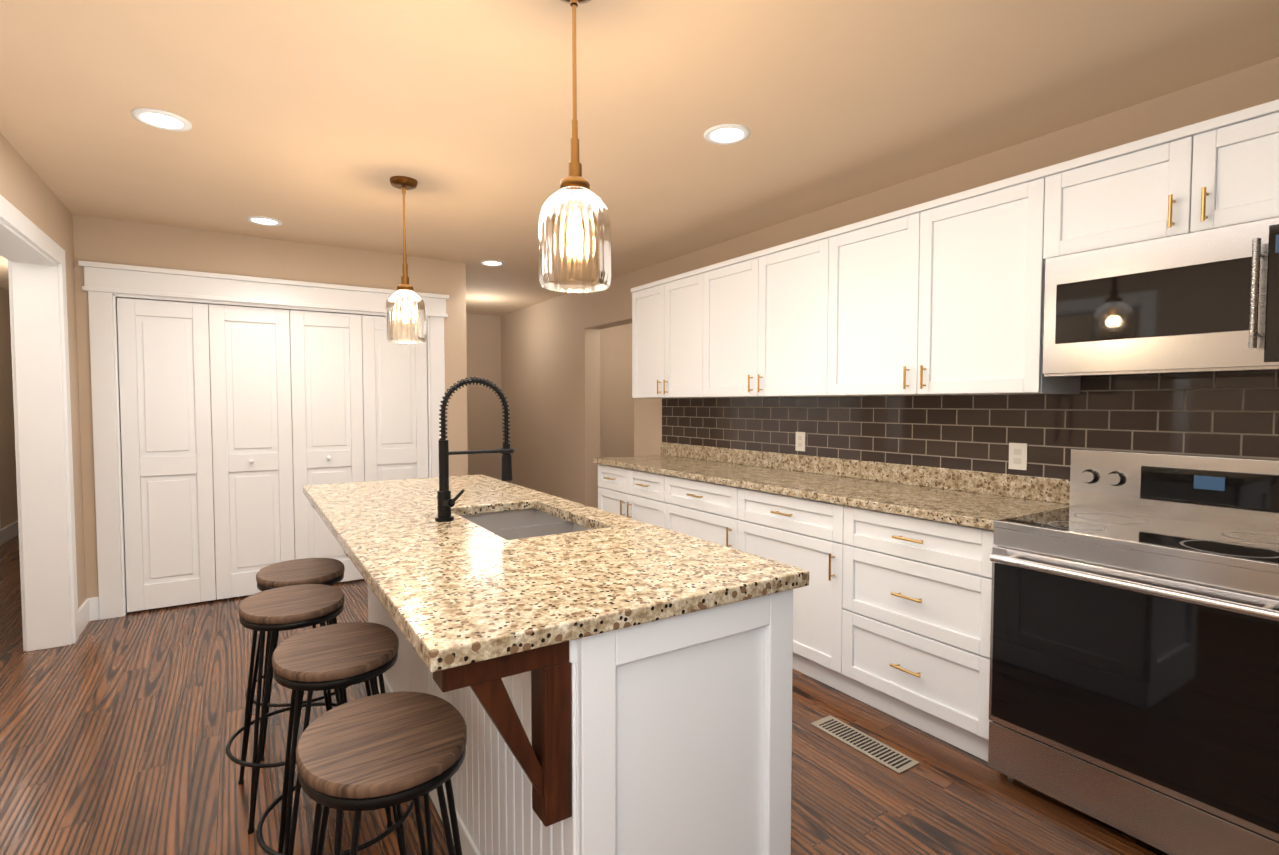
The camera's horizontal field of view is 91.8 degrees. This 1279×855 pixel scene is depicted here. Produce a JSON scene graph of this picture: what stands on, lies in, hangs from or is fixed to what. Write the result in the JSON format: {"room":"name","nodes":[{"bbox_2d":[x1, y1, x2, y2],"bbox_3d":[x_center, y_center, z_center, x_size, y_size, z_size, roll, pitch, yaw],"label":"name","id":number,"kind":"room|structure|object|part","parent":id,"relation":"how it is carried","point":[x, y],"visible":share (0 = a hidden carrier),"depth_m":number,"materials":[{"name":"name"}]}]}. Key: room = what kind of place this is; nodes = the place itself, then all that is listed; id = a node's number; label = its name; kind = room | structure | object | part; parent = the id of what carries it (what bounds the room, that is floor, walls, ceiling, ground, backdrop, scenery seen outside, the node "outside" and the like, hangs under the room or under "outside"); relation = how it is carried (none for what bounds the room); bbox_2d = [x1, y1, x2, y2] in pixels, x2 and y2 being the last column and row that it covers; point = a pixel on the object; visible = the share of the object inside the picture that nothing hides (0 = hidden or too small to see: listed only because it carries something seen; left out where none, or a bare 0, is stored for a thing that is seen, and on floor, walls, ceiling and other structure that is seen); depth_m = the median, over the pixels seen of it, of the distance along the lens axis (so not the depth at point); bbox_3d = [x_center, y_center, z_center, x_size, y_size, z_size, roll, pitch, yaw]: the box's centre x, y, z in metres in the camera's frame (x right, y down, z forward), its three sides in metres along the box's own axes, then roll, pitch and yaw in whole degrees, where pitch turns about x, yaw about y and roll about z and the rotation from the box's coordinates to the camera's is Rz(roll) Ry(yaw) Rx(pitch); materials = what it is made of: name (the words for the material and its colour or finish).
{"room":"kitchen","nodes":[
{"label":"kitchen","id":0,"kind":"room"},
{"bbox_2d":[0,287,17,528],"bbox_3d":[-4.045,0.001,2.598,0.170,2.440,10.370,-1,3,-33],"label":"wall","id":1,"kind":"structure","parent":0,"point":[8,501],"depth_m":6.01,"materials":[{"name":"paint"}]},
{"bbox_2d":[1,520,18,544],"bbox_3d":[-6.316,1.005,6.329,0.015,0.140,1.370,-1,3,-33],"label":"baseboard","id":2,"kind":"structure","parent":1,"relation":"attached to","point":[10,531],"depth_m":5.98,"materials":[{"name":"white"}]},
{"bbox_2d":[0,133,85,608],"bbox_3d":[-3.029,-0.017,3.052,0.170,2.440,10.370,-1,3,-33],"label":"wall","id":3,"kind":"structure","parent":0,"point":[27,192],"depth_m":3.47,"materials":[{"name":"paint"}]},
{"bbox_2d":[0,194,78,651],"bbox_3d":[-2.483,0.156,2.214,0.210,2.160,2.800,-1,3,-33],"label":"trim","id":4,"kind":"structure","parent":3,"relation":"attached to","point":[32,253],"depth_m":3.30,"materials":[{"name":"white wood"}]},
{"bbox_2d":[78,597,97,635],"bbox_3d":[-3.247,1.111,3.629,0.040,0.140,0.340,-1,3,-33],"label":"baseboard","id":5,"kind":"structure","parent":3,"relation":"attached to","point":[88,610],"depth_m":3.71,"materials":[{"name":"white wood"}]},
{"bbox_2d":[72,214,439,598],"bbox_3d":[-2.548,-0.067,4.308,2.340,2.440,0.120,-1,3,-33],"label":"wall","id":6,"kind":"structure","parent":0,"point":[104,240],"depth_m":3.98,"materials":[{"name":"paint"}]},
{"bbox_2d":[78,260,448,619],"bbox_3d":[-2.442,0.069,4.355,2.175,2.165,0.165,-1,3,-33],"label":"trim","id":7,"kind":"structure","parent":6,"relation":"attached to","point":[104,283],"depth_m":3.85,"materials":[{"name":"white wood"}]},
{"bbox_2d":[117,298,427,611],"bbox_3d":[-2.430,0.161,4.341,1.852,1.958,0.072,-1,3,-33],"label":"closet doors","id":8,"kind":"structure","parent":6,"relation":"in","point":[352,388],"depth_m":4.19,"materials":[{"name":"white wood"}]},
{"bbox_2d":[440,260,467,475],"bbox_3d":[-2.206,-0.137,6.093,0.175,2.440,2.750,-1,3,-33],"label":"wall","id":9,"kind":"structure","parent":0,"point":[452,273],"depth_m":4.92,"materials":[{"name":"paint"}]},
{"bbox_2d":[466,313,501,479],"bbox_3d":[-2.376,-0.201,7.720,1.645,2.440,0.170,-1,3,-33],"label":"wall","id":10,"kind":"structure","parent":0,"point":[484,408],"depth_m":7.87,"materials":[{"name":"paint"}]},
{"bbox_2d":[0,535,1169,854],"bbox_3d":[-1.323,1.185,4.303,6.600,0.060,10.600,-1,3,-33],"label":"floor","id":11,"kind":"structure","parent":0,"point":[116,735],"depth_m":2.23,"materials":[{"name":"brown wood"}]},
{"bbox_2d":[226,584,344,833],"bbox_3d":[-1.175,0.911,2.113,0.400,0.660,0.412,-2,3,-37],"label":"stool","id":12,"kind":"object","parent":11,"relation":"on","point":[295,607],"visible":0.67,"depth_m":2.02,"materials":[{"name":"brown wood"}]},
{"bbox_2d":[245,558,356,760],"bbox_3d":[-1.355,0.896,2.496,0.400,0.660,0.412,-1,3,-31],"label":"stool","id":13,"kind":"object","parent":11,"relation":"on","point":[327,571],"visible":0.54,"depth_m":2.41,"materials":[{"name":"brown wood"}]},
{"bbox_2d":[256,622,413,854],"bbox_3d":[-0.831,0.926,1.716,0.400,0.660,0.412,-1,3,-31],"label":"stool","id":14,"kind":"object","parent":11,"relation":"on","point":[340,655],"visible":0.67,"depth_m":1.64,"materials":[{"name":"brown wood"}]},
{"bbox_2d":[296,691,466,854],"bbox_3d":[-0.516,0.944,1.265,0.400,0.660,0.412,-2,3,-36],"label":"stool","id":15,"kind":"object","parent":11,"relation":"on","point":[374,752],"visible":1,"depth_m":1.20,"materials":[{"name":"brown wood"}]},
{"bbox_2d":[326,525,792,854],"bbox_3d":[-0.596,0.789,2.226,0.828,0.894,2.306,-1,3,-33],"label":"kitchen island","id":16,"kind":"object","parent":11,"relation":"on","point":[602,682],"depth_m":1.32,"materials":[{"name":"white wood"}]},
{"bbox_2d":[303,474,808,676],"bbox_3d":[-0.603,0.324,2.203,0.870,0.035,2.350,-1,3,-33],"label":"island countertop","id":17,"kind":"structure","parent":16,"relation":"on","point":[460,595],"depth_m":1.45,"materials":[{"name":"beige stone"}]},
{"bbox_2d":[431,377,511,520],"bbox_3d":[-0.547,0.069,2.096,0.269,0.484,0.134,-1,3,-33],"label":"faucet","id":18,"kind":"object","parent":17,"relation":"on","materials":[{"name":"black metal"}]},
{"bbox_2d":[455,505,602,540],"bbox_3d":[-0.404,0.438,2.152,0.435,0.213,0.720,-1,3,-33],"label":"sink","id":19,"kind":"object","parent":17,"relation":"in","point":[508,522],"depth_m":2.39,"materials":[{"name":"grey metal"}]},
{"bbox_2d":[597,463,656,525],"bbox_3d":[0.192,0.712,4.417,0.607,0.875,0.922,-1,3,-33],"label":"base cabinet","id":20,"kind":"object","parent":11,"relation":"on","point":[630,494],"depth_m":4.25,"materials":[{"name":"white wood"}]},
{"bbox_2d":[657,475,724,545],"bbox_3d":[0.595,0.737,3.792,0.607,0.875,0.792,-1,3,-33],"label":"base cabinet","id":21,"kind":"object","parent":11,"relation":"on","point":[689,507],"depth_m":3.67,"materials":[{"name":"white wood"}]},
{"bbox_2d":[725,487,828,683],"bbox_3d":[0.953,0.759,3.239,0.607,0.875,0.752,-1,3,-33],"label":"base cabinet","id":22,"kind":"object","parent":11,"relation":"on","point":[779,528],"depth_m":2.99,"materials":[{"name":"white wood"}]},
{"bbox_2d":[811,715,919,773],"bbox_3d":[0.867,1.226,2.414,0.120,0.005,0.410,-1,3,-33],"label":"floor vent","id":23,"kind":"object","parent":11,"relation":"in","point":[898,762],"visible":1,"depth_m":2.39,"materials":[{"name":"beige metal"}]},
{"bbox_2d":[825,503,995,761],"bbox_3d":[1.323,0.781,2.667,0.607,0.875,0.723,-1,3,-33],"label":"base cabinet","id":24,"kind":"object","parent":11,"relation":"on","point":[908,605],"depth_m":2.48,"materials":[{"name":"white wood"}]},
{"bbox_2d":[593,455,1068,530],"bbox_3d":[0.714,0.289,3.567,0.633,0.036,2.927,-1,3,-33],"label":"countertop","id":25,"kind":"structure","parent":24,"relation":"on","point":[935,504],"depth_m":2.92,"materials":[{"name":"beige stone"}]},
{"bbox_2d":[988,449,1278,854],"bbox_3d":[1.672,0.675,2.000,0.715,1.140,0.760,-1,3,-33],"label":"range","id":26,"kind":"object","parent":11,"relation":"on","point":[1134,668],"visible":1,"depth_m":1.86,"materials":[{"name":"silver metal"}]},
{"bbox_2d":[600,323,633,457],"bbox_3d":[-0.293,-0.176,7.089,1.170,2.440,0.150,-1,3,-33],"label":"wall","id":27,"kind":"structure","parent":0,"point":[616,419],"depth_m":6.99,"materials":[{"name":"paint"}]},
{"bbox_2d":[0,0,1278,315],"bbox_3d":[-1.323,-1.323,4.204,6.600,0.080,10.600,-1,3,-33],"label":"ceiling","id":28,"kind":"structure","parent":0,"point":[320,122],"depth_m":2.30,"materials":[{"name":"paint"}]},
{"bbox_2d":[131,108,191,130],"bbox_3d":[-1.880,-1.210,2.441,0.190,0.008,0.190,-1,3,-33],"label":"recessed light","id":29,"kind":"object","parent":28,"relation":"in","point":[161,119],"visible":1,"depth_m":2.44,"materials":[{"name":"white plastic"}]},
{"bbox_2d":[246,216,281,225],"bbox_3d":[-2.297,-1.263,3.795,0.190,0.008,0.190,-1,3,-33],"label":"recessed light","id":30,"kind":"object","parent":28,"relation":"in","point":[262,220],"visible":0.98,"depth_m":3.79,"materials":[{"name":"white plastic"}]},
{"bbox_2d":[385,176,425,342],"bbox_3d":[-1.184,-0.838,3.128,0.194,0.805,0.194,-1,3,-33],"label":"pendant light","id":31,"kind":"object","parent":28,"relation":"hanging from","point":[405,289],"visible":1,"depth_m":3.11,"materials":[{"name":"clear glass"}]},
{"bbox_3d":[-1.184,-0.591,3.138,0.060,0.130,0.060,-1,3,-33],"label":"bulb","id":32,"kind":"part","parent":31,"relation":"part of","materials":[{"name":"white glass"}]},
{"bbox_2d":[480,260,504,265],"bbox_3d":[-1.170,-1.308,4.934,0.190,0.008,0.190,-1,3,-33],"label":"recessed light","id":33,"kind":"object","parent":28,"relation":"in","point":[492,263],"visible":1,"depth_m":4.93,"materials":[{"name":"white plastic"}]},
{"bbox_2d":[538,0,610,292],"bbox_3d":[-0.173,-0.780,1.651,0.194,0.805,0.194,-1,3,-33],"label":"pendant light","id":34,"kind":"object","parent":28,"relation":"hanging from","point":[574,190],"visible":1,"depth_m":1.63,"materials":[{"name":"clear glass"}]},
{"bbox_3d":[-0.173,-0.532,1.661,0.060,0.130,0.060,-1,3,-33],"label":"bulb","id":35,"kind":"part","parent":34,"relation":"part of","materials":[{"name":"white glass"}]},
{"bbox_2d":[704,124,749,144],"bbox_3d":[0.362,-1.215,2.572,0.190,0.008,0.190,-1,3,-33],"label":"recessed light","id":36,"kind":"object","parent":28,"relation":"in","point":[725,134],"visible":1,"depth_m":2.57,"materials":[{"name":"white plastic"}]},
{"bbox_2d":[501,57,1278,508],"bbox_3d":[0.595,-0.073,4.481,0.170,2.440,8.840,-1,3,-33],"label":"wall","id":37,"kind":"structure","parent":0,"point":[551,369],"depth_m":5.28,"materials":[{"name":"paint"}]},
{"bbox_2d":[631,270,692,398],"bbox_3d":[0.334,-0.621,4.382,0.347,0.822,0.906,-1,3,-33],"label":"upper cabinet","id":38,"kind":"object","parent":37,"relation":"attached to","point":[662,310],"depth_m":4.32,"materials":[{"name":"white wood"}]},
{"bbox_2d":[693,234,816,398],"bbox_3d":[0.821,-0.591,3.630,0.347,0.822,1.113,-1,3,-33],"label":"upper cabinet","id":39,"kind":"object","parent":37,"relation":"attached to","point":[753,312],"depth_m":3.55,"materials":[{"name":"white wood"}]},
{"bbox_2d":[795,432,805,450],"bbox_3d":[0.968,0.084,3.727,0.007,0.115,0.074,-1,3,-33],"label":"outlet","id":40,"kind":"object","parent":37,"relation":"attached to","point":[800,437],"depth_m":3.72,"materials":[{"name":"white plastic"}]},
{"bbox_2d":[661,443,1069,502],"bbox_3d":[0.970,0.214,3.730,0.022,0.100,2.927,-1,3,-33],"label":"backsplash","id":41,"kind":"structure","parent":37,"relation":"attached to","point":[1045,487],"depth_m":3.16,"materials":[{"name":"beige stone"}]},
{"bbox_2d":[813,166,1088,398],"bbox_3d":[1.345,-0.559,2.818,0.347,0.822,1.047,-1,3,-33],"label":"upper cabinet","id":42,"kind":"object","parent":37,"relation":"attached to","point":[941,298],"depth_m":2.63,"materials":[{"name":"white wood"}]},
{"bbox_2d":[1008,443,1027,469],"bbox_3d":[1.641,0.125,2.686,0.007,0.115,0.074,-1,3,-33],"label":"outlet","id":43,"kind":"object","parent":37,"relation":"attached to","point":[1017,452],"depth_m":2.68,"materials":[{"name":"white plastic"}]},
{"bbox_2d":[1045,134,1160,258],"bbox_3d":[1.759,-0.779,2.169,0.347,0.332,0.476,-1,3,-33],"label":"upper cabinet","id":44,"kind":"object","parent":37,"relation":"attached to","point":[1111,197],"depth_m":2.12,"materials":[{"name":"white wood"}]},
{"bbox_2d":[1157,99,1278,238],"bbox_3d":[1.937,-0.768,1.894,0.347,0.332,0.407,-1,3,-33],"label":"upper cabinet","id":45,"kind":"object","parent":37,"relation":"attached to","point":[1221,171],"depth_m":1.87,"materials":[{"name":"white wood"}]},
{"bbox_2d":[1043,217,1278,378],"bbox_3d":[1.804,-0.389,2.027,0.420,0.428,0.742,-1,3,-33],"label":"microwave","id":46,"kind":"object","parent":45,"relation":"attached to","point":[1204,302],"visible":0.98,"depth_m":1.95,"materials":[{"name":"silver metal"}]}
]}

